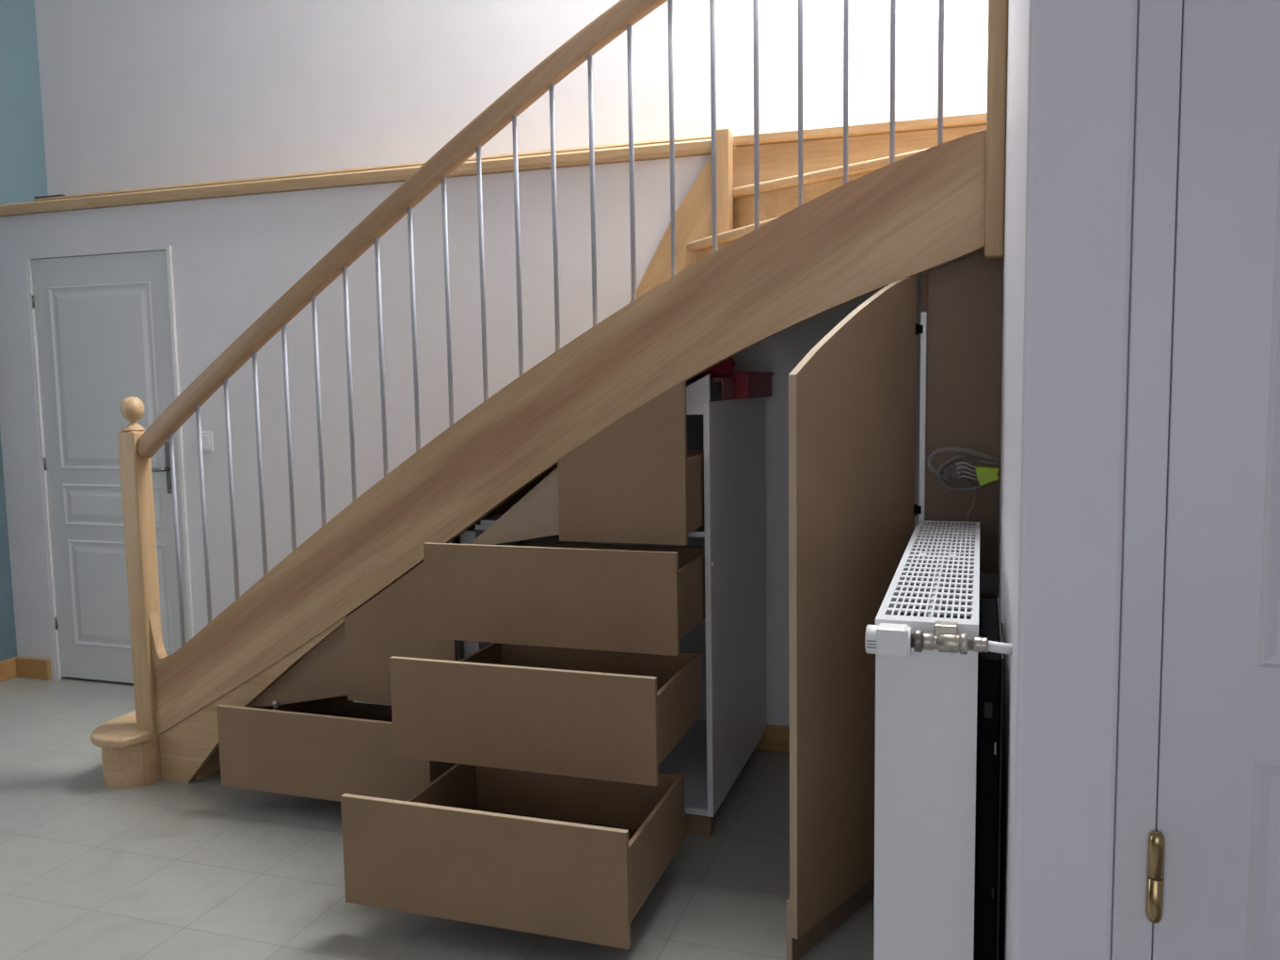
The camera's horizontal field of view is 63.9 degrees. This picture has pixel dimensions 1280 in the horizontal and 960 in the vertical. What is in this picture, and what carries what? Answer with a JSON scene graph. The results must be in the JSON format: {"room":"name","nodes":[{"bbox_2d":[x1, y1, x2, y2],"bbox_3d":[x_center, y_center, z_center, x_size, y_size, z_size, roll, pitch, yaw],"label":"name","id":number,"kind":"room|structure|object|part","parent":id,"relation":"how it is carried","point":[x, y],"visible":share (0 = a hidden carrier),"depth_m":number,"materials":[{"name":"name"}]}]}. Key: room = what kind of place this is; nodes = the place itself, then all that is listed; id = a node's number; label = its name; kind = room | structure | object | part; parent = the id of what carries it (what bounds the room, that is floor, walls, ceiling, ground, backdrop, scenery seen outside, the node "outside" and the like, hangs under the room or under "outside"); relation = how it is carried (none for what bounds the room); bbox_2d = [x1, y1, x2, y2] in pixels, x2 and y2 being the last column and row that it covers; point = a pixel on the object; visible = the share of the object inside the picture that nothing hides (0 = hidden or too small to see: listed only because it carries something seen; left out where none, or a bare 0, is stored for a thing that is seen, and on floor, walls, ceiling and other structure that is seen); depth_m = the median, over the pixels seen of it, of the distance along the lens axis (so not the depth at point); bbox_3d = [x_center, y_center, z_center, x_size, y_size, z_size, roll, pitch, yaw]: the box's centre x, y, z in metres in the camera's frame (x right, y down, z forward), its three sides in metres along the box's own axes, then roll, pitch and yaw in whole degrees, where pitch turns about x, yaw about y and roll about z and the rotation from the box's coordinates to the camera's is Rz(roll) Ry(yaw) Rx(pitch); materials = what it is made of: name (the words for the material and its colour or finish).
{"room":"home stair hallway","nodes":[
{"label":"home stair hallway","id":0,"kind":"room"},
{"bbox_2d":[0,0,47,661],"bbox_3d":[-3.822,-1.224,3.002,0.120,4.800,7.500,1,6,18],"label":"wall","id":1,"kind":"structure","parent":0,"point":[23,164],"depth_m":5.06,"materials":[{"name":"teal paint"}]},
{"bbox_2d":[0,657,16,682],"bbox_3d":[-3.977,1.195,2.434,0.015,0.098,5.610,1,6,18],"label":"baseboard","id":2,"kind":"structure","parent":1,"relation":"attached to","point":[8,667],"depth_m":5.04,"materials":[{"name":"brown wood"}]},
{"bbox_2d":[34,0,830,195],"bbox_3d":[-1.020,-2.632,5.172,3.795,2.500,1.370,1,6,18],"label":"wall","id":3,"kind":"structure","parent":0,"point":[136,94],"depth_m":4.63,"materials":[{"name":"white paint"}]},
{"bbox_2d":[0,676,975,959],"bbox_3d":[-0.643,1.268,2.142,6.930,0.100,7.800,1,6,18],"label":"floor","id":4,"kind":"structure","parent":0,"point":[204,869],"depth_m":2.94,"materials":[{"name":"tile"}]},
{"bbox_2d":[216,540,463,801],"bbox_3d":[-0.875,0.607,3.765,0.839,0.915,1.038,1,6,18],"label":"drawer","id":5,"kind":"object","parent":4,"relation":"on","point":[327,734],"visible":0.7,"depth_m":3.35,"materials":[{"name":"brown wood"}]},
{"bbox_3d":[-1.170,0.626,3.518,0.435,0.345,0.015,1,6,18],"label":"filler panel","id":6,"kind":"part","parent":5,"relation":"part of","materials":[{"name":"brown wood"}]},
{"bbox_3d":[-1.252,0.885,3.653,0.012,0.185,0.500,1,6,18],"label":"panel","id":7,"kind":"part","parent":5,"relation":"part of","materials":[{"name":"brown wood"}]},
{"bbox_3d":[-1.024,0.892,3.303,0.795,0.275,0.018,1,6,18],"label":"drawer","id":8,"kind":"part","parent":5,"relation":"part of","materials":[{"name":"brown wood"}]},
{"bbox_3d":[-0.860,0.867,3.779,0.650,0.185,0.012,1,6,18],"label":"panel","id":9,"kind":"part","parent":5,"relation":"part of","materials":[{"name":"brown wood"}]},
{"bbox_2d":[352,701,391,705],"bbox_3d":[-0.669,0.706,3.804,0.359,0.015,0.830,1,6,18],"label":"shelf","id":10,"kind":"object","parent":5,"relation":"attached to","point":[353,701],"depth_m":3.45,"materials":[{"name":"white wood"}]},
{"bbox_3d":[-0.784,0.463,3.346,0.408,0.552,0.018,1,6,18],"label":"panel","id":11,"kind":"part","parent":5,"relation":"part of","materials":[{"name":"brown wood"}]},
{"bbox_3d":[-0.622,0.895,3.444,0.012,0.185,0.500,1,6,18],"label":"panel","id":12,"kind":"part","parent":5,"relation":"part of","materials":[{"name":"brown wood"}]},
{"bbox_3d":[-0.483,0.619,3.760,0.016,0.720,0.790,1,6,18],"label":"panel","id":13,"kind":"part","parent":5,"relation":"part of","materials":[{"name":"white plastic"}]},
{"bbox_2d":[90,0,1007,788],"bbox_3d":[-0.388,-0.454,3.564,3.089,3.050,1.145,1,6,18],"label":"staircase","id":14,"kind":"structure","parent":4,"relation":"on","point":[779,231],"depth_m":3.20,"materials":[{"name":"brown wood"}]},
{"bbox_3d":[-1.778,0.456,3.682,0.075,1.262,0.075,1,6,18],"label":"newel post","id":15,"kind":"part","parent":14,"relation":"part of","materials":[{"name":"brown wood"}]},
{"bbox_3d":[-0.440,-0.902,3.101,2.834,1.697,0.058,1,6,18],"label":"handrail","id":16,"kind":"part","parent":14,"relation":"part of","materials":[{"name":"brown wood"}]},
{"bbox_3d":[0.304,-0.925,3.758,0.063,0.688,0.066,1,6,18],"label":"newel post","id":17,"kind":"part","parent":14,"relation":"part of","materials":[{"name":"brown wood"}]},
{"bbox_3d":[0.911,-1.244,2.611,0.047,1.338,0.075,1,6,18],"label":"newel post","id":18,"kind":"part","parent":14,"relation":"part of","materials":[{"name":"brown wood"}]},
{"bbox_2d":[340,374,766,949],"bbox_3d":[-0.178,0.392,3.222,0.847,1.425,1.588,1,6,18],"label":"cabinet","id":19,"kind":"object","parent":4,"relation":"on","point":[584,689],"visible":0.94,"depth_m":2.83,"materials":[{"name":"brown wood"}]},
{"bbox_3d":[-0.584,0.946,2.878,0.012,0.190,0.540,1,6,18],"label":"panel","id":20,"kind":"part","parent":19,"relation":"part of","materials":[{"name":"brown wood"}]},
{"bbox_3d":[-0.521,0.625,3.053,0.012,0.187,0.500,1,6,18],"label":"panel","id":21,"kind":"part","parent":19,"relation":"part of","materials":[{"name":"brown wood"}]},
{"bbox_3d":[-0.393,0.952,2.519,0.772,0.284,0.018,1,6,18],"label":"drawer","id":22,"kind":"part","parent":19,"relation":"part of","materials":[{"name":"brown wood"}]},
{"bbox_3d":[-0.428,0.553,3.735,0.055,0.855,0.790,1,6,18],"label":"panel","id":23,"kind":"part","parent":19,"relation":"part of","materials":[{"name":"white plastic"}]},
{"bbox_3d":[-0.351,0.041,3.178,0.425,0.336,0.015,1,6,18],"label":"filler panel","id":24,"kind":"part","parent":19,"relation":"part of","materials":[{"name":"brown wood"}]},
{"bbox_3d":[-0.465,0.323,3.209,0.012,0.191,0.480,1,6,18],"label":"panel","id":25,"kind":"part","parent":19,"relation":"part of","materials":[{"name":"brown wood"}]},
{"bbox_3d":[-0.319,0.630,2.712,0.763,0.279,0.018,1,6,18],"label":"drawer","id":26,"kind":"part","parent":19,"relation":"part of","materials":[{"name":"brown wood"}]},
{"bbox_3d":[-0.260,0.328,2.878,0.765,0.281,0.018,1,6,18],"label":"drawer","id":27,"kind":"part","parent":19,"relation":"part of","materials":[{"name":"brown wood"}]},
{"bbox_3d":[-0.274,1.035,2.777,0.642,0.006,0.527,1,6,18],"label":"panel","id":28,"kind":"part","parent":19,"relation":"part of","materials":[{"name":"brown wood"}]},
{"bbox_3d":[-0.191,0.926,3.024,0.642,0.190,0.012,1,6,18],"label":"panel","id":29,"kind":"part","parent":19,"relation":"part of","materials":[{"name":"brown wood"}]},
{"bbox_2d":[475,523,704,537],"bbox_3d":[-0.044,0.120,3.563,0.768,0.016,0.790,1,6,18],"label":"shelf","id":30,"kind":"object","parent":19,"relation":"attached to","point":[480,528],"depth_m":3.18,"materials":[{"name":"white wood"}]},
{"bbox_3d":[-0.134,0.607,3.180,0.642,0.187,0.012,1,6,18],"label":"panel","id":31,"kind":"part","parent":19,"relation":"part of","materials":[{"name":"brown wood"}]},
{"bbox_3d":[-0.081,0.306,3.327,0.642,0.191,0.012,1,6,18],"label":"panel","id":32,"kind":"part","parent":19,"relation":"part of","materials":[{"name":"brown wood"}]},
{"bbox_3d":[-0.053,-0.049,2.870,0.378,0.455,0.018,1,6,18],"label":"drawer","id":33,"kind":"part","parent":19,"relation":"part of","materials":[{"name":"brown wood"}]},
{"bbox_3d":[0.086,0.329,3.965,0.767,1.201,0.005,1,6,18],"label":"panel","id":34,"kind":"part","parent":19,"relation":"part of","materials":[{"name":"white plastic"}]},
{"bbox_3d":[0.037,0.956,2.672,0.012,0.190,0.540,1,6,18],"label":"panel","id":35,"kind":"part","parent":19,"relation":"part of","materials":[{"name":"brown wood"}]},
{"bbox_3d":[0.100,0.635,2.847,0.012,0.187,0.500,1,6,18],"label":"panel","id":36,"kind":"part","parent":19,"relation":"part of","materials":[{"name":"brown wood"}]},
{"bbox_3d":[-0.031,0.975,3.642,0.768,0.018,0.805,1,6,18],"label":"panel","id":37,"kind":"part","parent":19,"relation":"part of","materials":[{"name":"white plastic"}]},
{"bbox_3d":[0.157,0.333,3.003,0.012,0.191,0.480,1,6,18],"label":"panel","id":38,"kind":"part","parent":19,"relation":"part of","materials":[{"name":"brown wood"}]},
{"bbox_3d":[0.183,-0.252,3.446,0.274,0.038,0.808,1,6,18],"label":"panel","id":39,"kind":"part","parent":19,"relation":"part of","materials":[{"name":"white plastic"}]},
{"bbox_3d":[0.105,0.008,3.314,0.290,0.212,0.012,1,6,18],"label":"panel","id":40,"kind":"part","parent":19,"relation":"part of","materials":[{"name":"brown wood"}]},
{"bbox_3d":[0.178,0.032,3.055,0.012,0.212,0.460,1,6,18],"label":"panel","id":41,"kind":"part","parent":19,"relation":"part of","materials":[{"name":"brown wood"}]},
{"bbox_2d":[686,382,721,400],"bbox_3d":[0.166,-0.269,3.131,0.138,0.055,0.150,1,6,18],"label":"carton","id":42,"kind":"object","parent":19,"relation":"on","point":[715,387],"visible":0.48,"depth_m":3.10,"materials":[{"name":"black cardboard"}]},
{"bbox_2d":[711,377,734,399],"bbox_3d":[0.264,-0.291,3.266,0.038,0.070,0.150,1,6,18],"label":"carton","id":43,"kind":"object","parent":19,"relation":"on","point":[728,383],"visible":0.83,"depth_m":3.24,"materials":[{"name":"red cardboard"}]},
{"bbox_2d":[694,356,735,377],"bbox_3d":[0.205,-0.389,3.242,0.182,0.125,0.230,1,6,18],"label":"cloth bag","id":44,"kind":"object","parent":43,"relation":"on","point":[723,368],"visible":0.27,"depth_m":3.19,"materials":[{"name":"red fabric"}]},
{"bbox_2d":[686,371,773,399],"bbox_3d":[0.288,-0.330,3.576,0.280,0.088,0.412,1,6,18],"label":"crate","id":45,"kind":"object","parent":19,"relation":"on","point":[747,385],"visible":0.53,"depth_m":3.40,"materials":[{"name":"red plastic"}]},
{"bbox_3d":[0.332,0.361,3.459,0.018,1.265,0.814,1,6,18],"label":"panel","id":46,"kind":"part","parent":19,"relation":"part of","materials":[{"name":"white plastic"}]},
{"bbox_2d":[786,252,1003,959],"bbox_3d":[0.614,0.274,2.656,0.758,1.740,0.193,-5,7,-34],"label":"tall cabinet","id":47,"kind":"object","parent":4,"relation":"on","point":[853,508],"visible":0.62,"depth_m":2.60,"materials":[{"name":"brown wood"}]},
{"bbox_3d":[0.551,0.270,2.606,0.020,1.601,0.616,4,7,40],"label":"door","id":48,"kind":"part","parent":47,"relation":"part of","materials":[{"name":"brown wood"}]},
{"bbox_3d":[0.882,0.254,2.822,0.192,1.740,0.016,1,6,18],"label":"fixed panel","id":49,"kind":"part","parent":47,"relation":"part of","materials":[{"name":"brown wood"}]},
{"bbox_2d":[974,596,1004,959],"bbox_3d":[0.645,0.738,1.911,0.038,0.958,0.485,1,6,18],"label":"panel","id":50,"kind":"object","parent":4,"relation":"on","point":[991,664],"visible":1,"depth_m":1.67,"materials":[{"name":"black plastic"}]},
{"bbox_2d":[0,154,984,726],"bbox_3d":[-0.848,-0.109,4.319,4.730,2.234,0.120,1,6,18],"label":"wall","id":51,"kind":"structure","parent":0,"point":[233,258],"depth_m":4.35,"materials":[{"name":"white paint"}]},
{"bbox_2d":[15,656,51,679],"bbox_3d":[-2.995,0.928,5.063,0.214,0.098,0.022,1,6,18],"label":"baseboard","id":52,"kind":"structure","parent":51,"relation":"attached to","point":[25,667],"depth_m":5.05,"materials":[{"name":"brown wood"}]},
{"bbox_2d":[33,194,64,198],"bbox_3d":[-2.731,-1.311,4.749,0.170,0.004,0.015,1,6,18],"label":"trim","id":53,"kind":"structure","parent":51,"relation":"attached to","point":[54,195],"depth_m":4.74,"materials":[{"name":"grey wood"}]},
{"bbox_2d":[25,245,194,679],"bbox_3d":[-2.469,-0.036,4.828,0.855,2.045,0.072,1,6,18],"label":"door frame","id":54,"kind":"structure","parent":51,"relation":"in","point":[168,251],"depth_m":4.75,"materials":[{"name":"white wood"}]},
{"bbox_2d":[31,250,189,683],"bbox_3d":[-2.484,-0.031,4.803,0.814,2.016,0.113,1,6,18],"label":"door","id":55,"kind":"structure","parent":54,"relation":"attached to","point":[103,322],"depth_m":4.82,"materials":[{"name":"white wood"}]},
{"bbox_3d":[-2.214,-0.054,4.690,0.145,0.240,0.073,1,6,18],"label":"handle","id":56,"kind":"part","parent":55,"relation":"part of","materials":[{"name":"grey metal"}]},
{"bbox_2d":[201,432,213,451],"bbox_3d":[-1.952,-0.172,4.609,0.080,0.090,0.014,1,6,18],"label":"light switch","id":57,"kind":"object","parent":51,"relation":"attached to","point":[207,438],"visible":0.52,"depth_m":4.60,"materials":[{"name":"white plastic"}]},
{"bbox_2d":[0,134,711,216],"bbox_3d":[-1.422,-1.259,4.344,3.592,0.065,0.094,1,6,18],"label":"trim","id":58,"kind":"structure","parent":51,"relation":"attached to","point":[700,145],"depth_m":4.24,"materials":[{"name":"brown wood"}]},
{"bbox_2d":[704,720,789,752],"bbox_3d":[-0.368,0.968,4.195,3.410,0.098,0.018,1,6,18],"label":"baseboard","id":59,"kind":"structure","parent":51,"relation":"attached to","point":[776,738],"depth_m":3.89,"materials":[{"name":"brown wood"}]},
{"bbox_2d":[830,0,840,125],"bbox_3d":[2.311,-2.639,4.682,2.835,2.500,0.200,1,6,18],"label":"wall","id":60,"kind":"structure","parent":0,"point":[835,5],"depth_m":5.08,"materials":[{"name":"white paint"}]},
{"bbox_2d":[840,0,988,124],"bbox_3d":[1.376,-2.416,4.885,0.830,2.032,0.041,1,6,18],"label":"window","id":61,"kind":"structure","parent":60,"relation":"in","point":[966,22],"depth_m":4.92,"materials":[{"name":"white glass"}]},
{"bbox_2d":[997,0,1138,959],"bbox_3d":[0.905,-1.235,2.320,0.123,4.800,2.380,1,6,18],"label":"wall","id":62,"kind":"structure","parent":0,"point":[1072,64],"depth_m":1.31,"materials":[{"name":"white paint"}]},
{"bbox_2d":[864,520,1012,959],"bbox_3d":[0.657,0.617,2.193,0.217,0.905,1.255,1,6,18],"label":"radiator","id":63,"kind":"object","parent":62,"relation":"attached to","point":[925,642],"visible":1,"depth_m":1.66,"materials":[{"name":"metal"}]},
{"bbox_2d":[875,520,979,639],"bbox_3d":[0.640,0.179,2.187,0.158,0.024,1.195,1,6,18],"label":"grille","id":64,"kind":"object","parent":63,"relation":"attached to","point":[922,531],"depth_m":1.96,"materials":[{"name":"metal"}]},
{"bbox_3d":[0.648,0.622,2.230,0.155,0.889,1.181,1,6,18],"label":"water panel","id":65,"kind":"part","parent":63,"relation":"part of","materials":[{"name":"metal"}]},
{"bbox_2d":[925,446,999,521],"bbox_3d":[0.859,0.035,2.743,0.188,0.251,0.060,1,6,18],"label":"cable","id":66,"kind":"object","parent":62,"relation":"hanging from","point":[950,477],"visible":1,"depth_m":2.73,"materials":[{"name":"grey plastic"}]},
{"bbox_3d":[0.892,0.087,2.766,0.026,0.141,0.012,4,8,43],"label":"cord","id":67,"kind":"part","parent":66,"relation":"part of","materials":[{"name":"grey plastic"}]},
{"bbox_3d":[1.523,-1.113,0.930,1.927,4.800,0.120,1,6,18],"label":"wall","id":68,"kind":"structure","parent":0,"visible":0},
{"bbox_2d":[1111,0,1183,959],"bbox_3d":[1.071,0.225,1.202,0.937,2.100,0.104,1,6,18],"label":"door frame","id":69,"kind":"structure","parent":68,"relation":"attached to","point":[1160,22],"depth_m":1.27,"materials":[{"name":"white wood"}]},
{"bbox_2d":[1145,0,1279,959],"bbox_3d":[1.050,0.249,1.171,0.844,2.038,0.057,1,6,18],"label":"door","id":70,"kind":"structure","parent":68,"relation":"in","point":[1213,877],"depth_m":1.25,"materials":[{"name":"white wood"}]}
]}

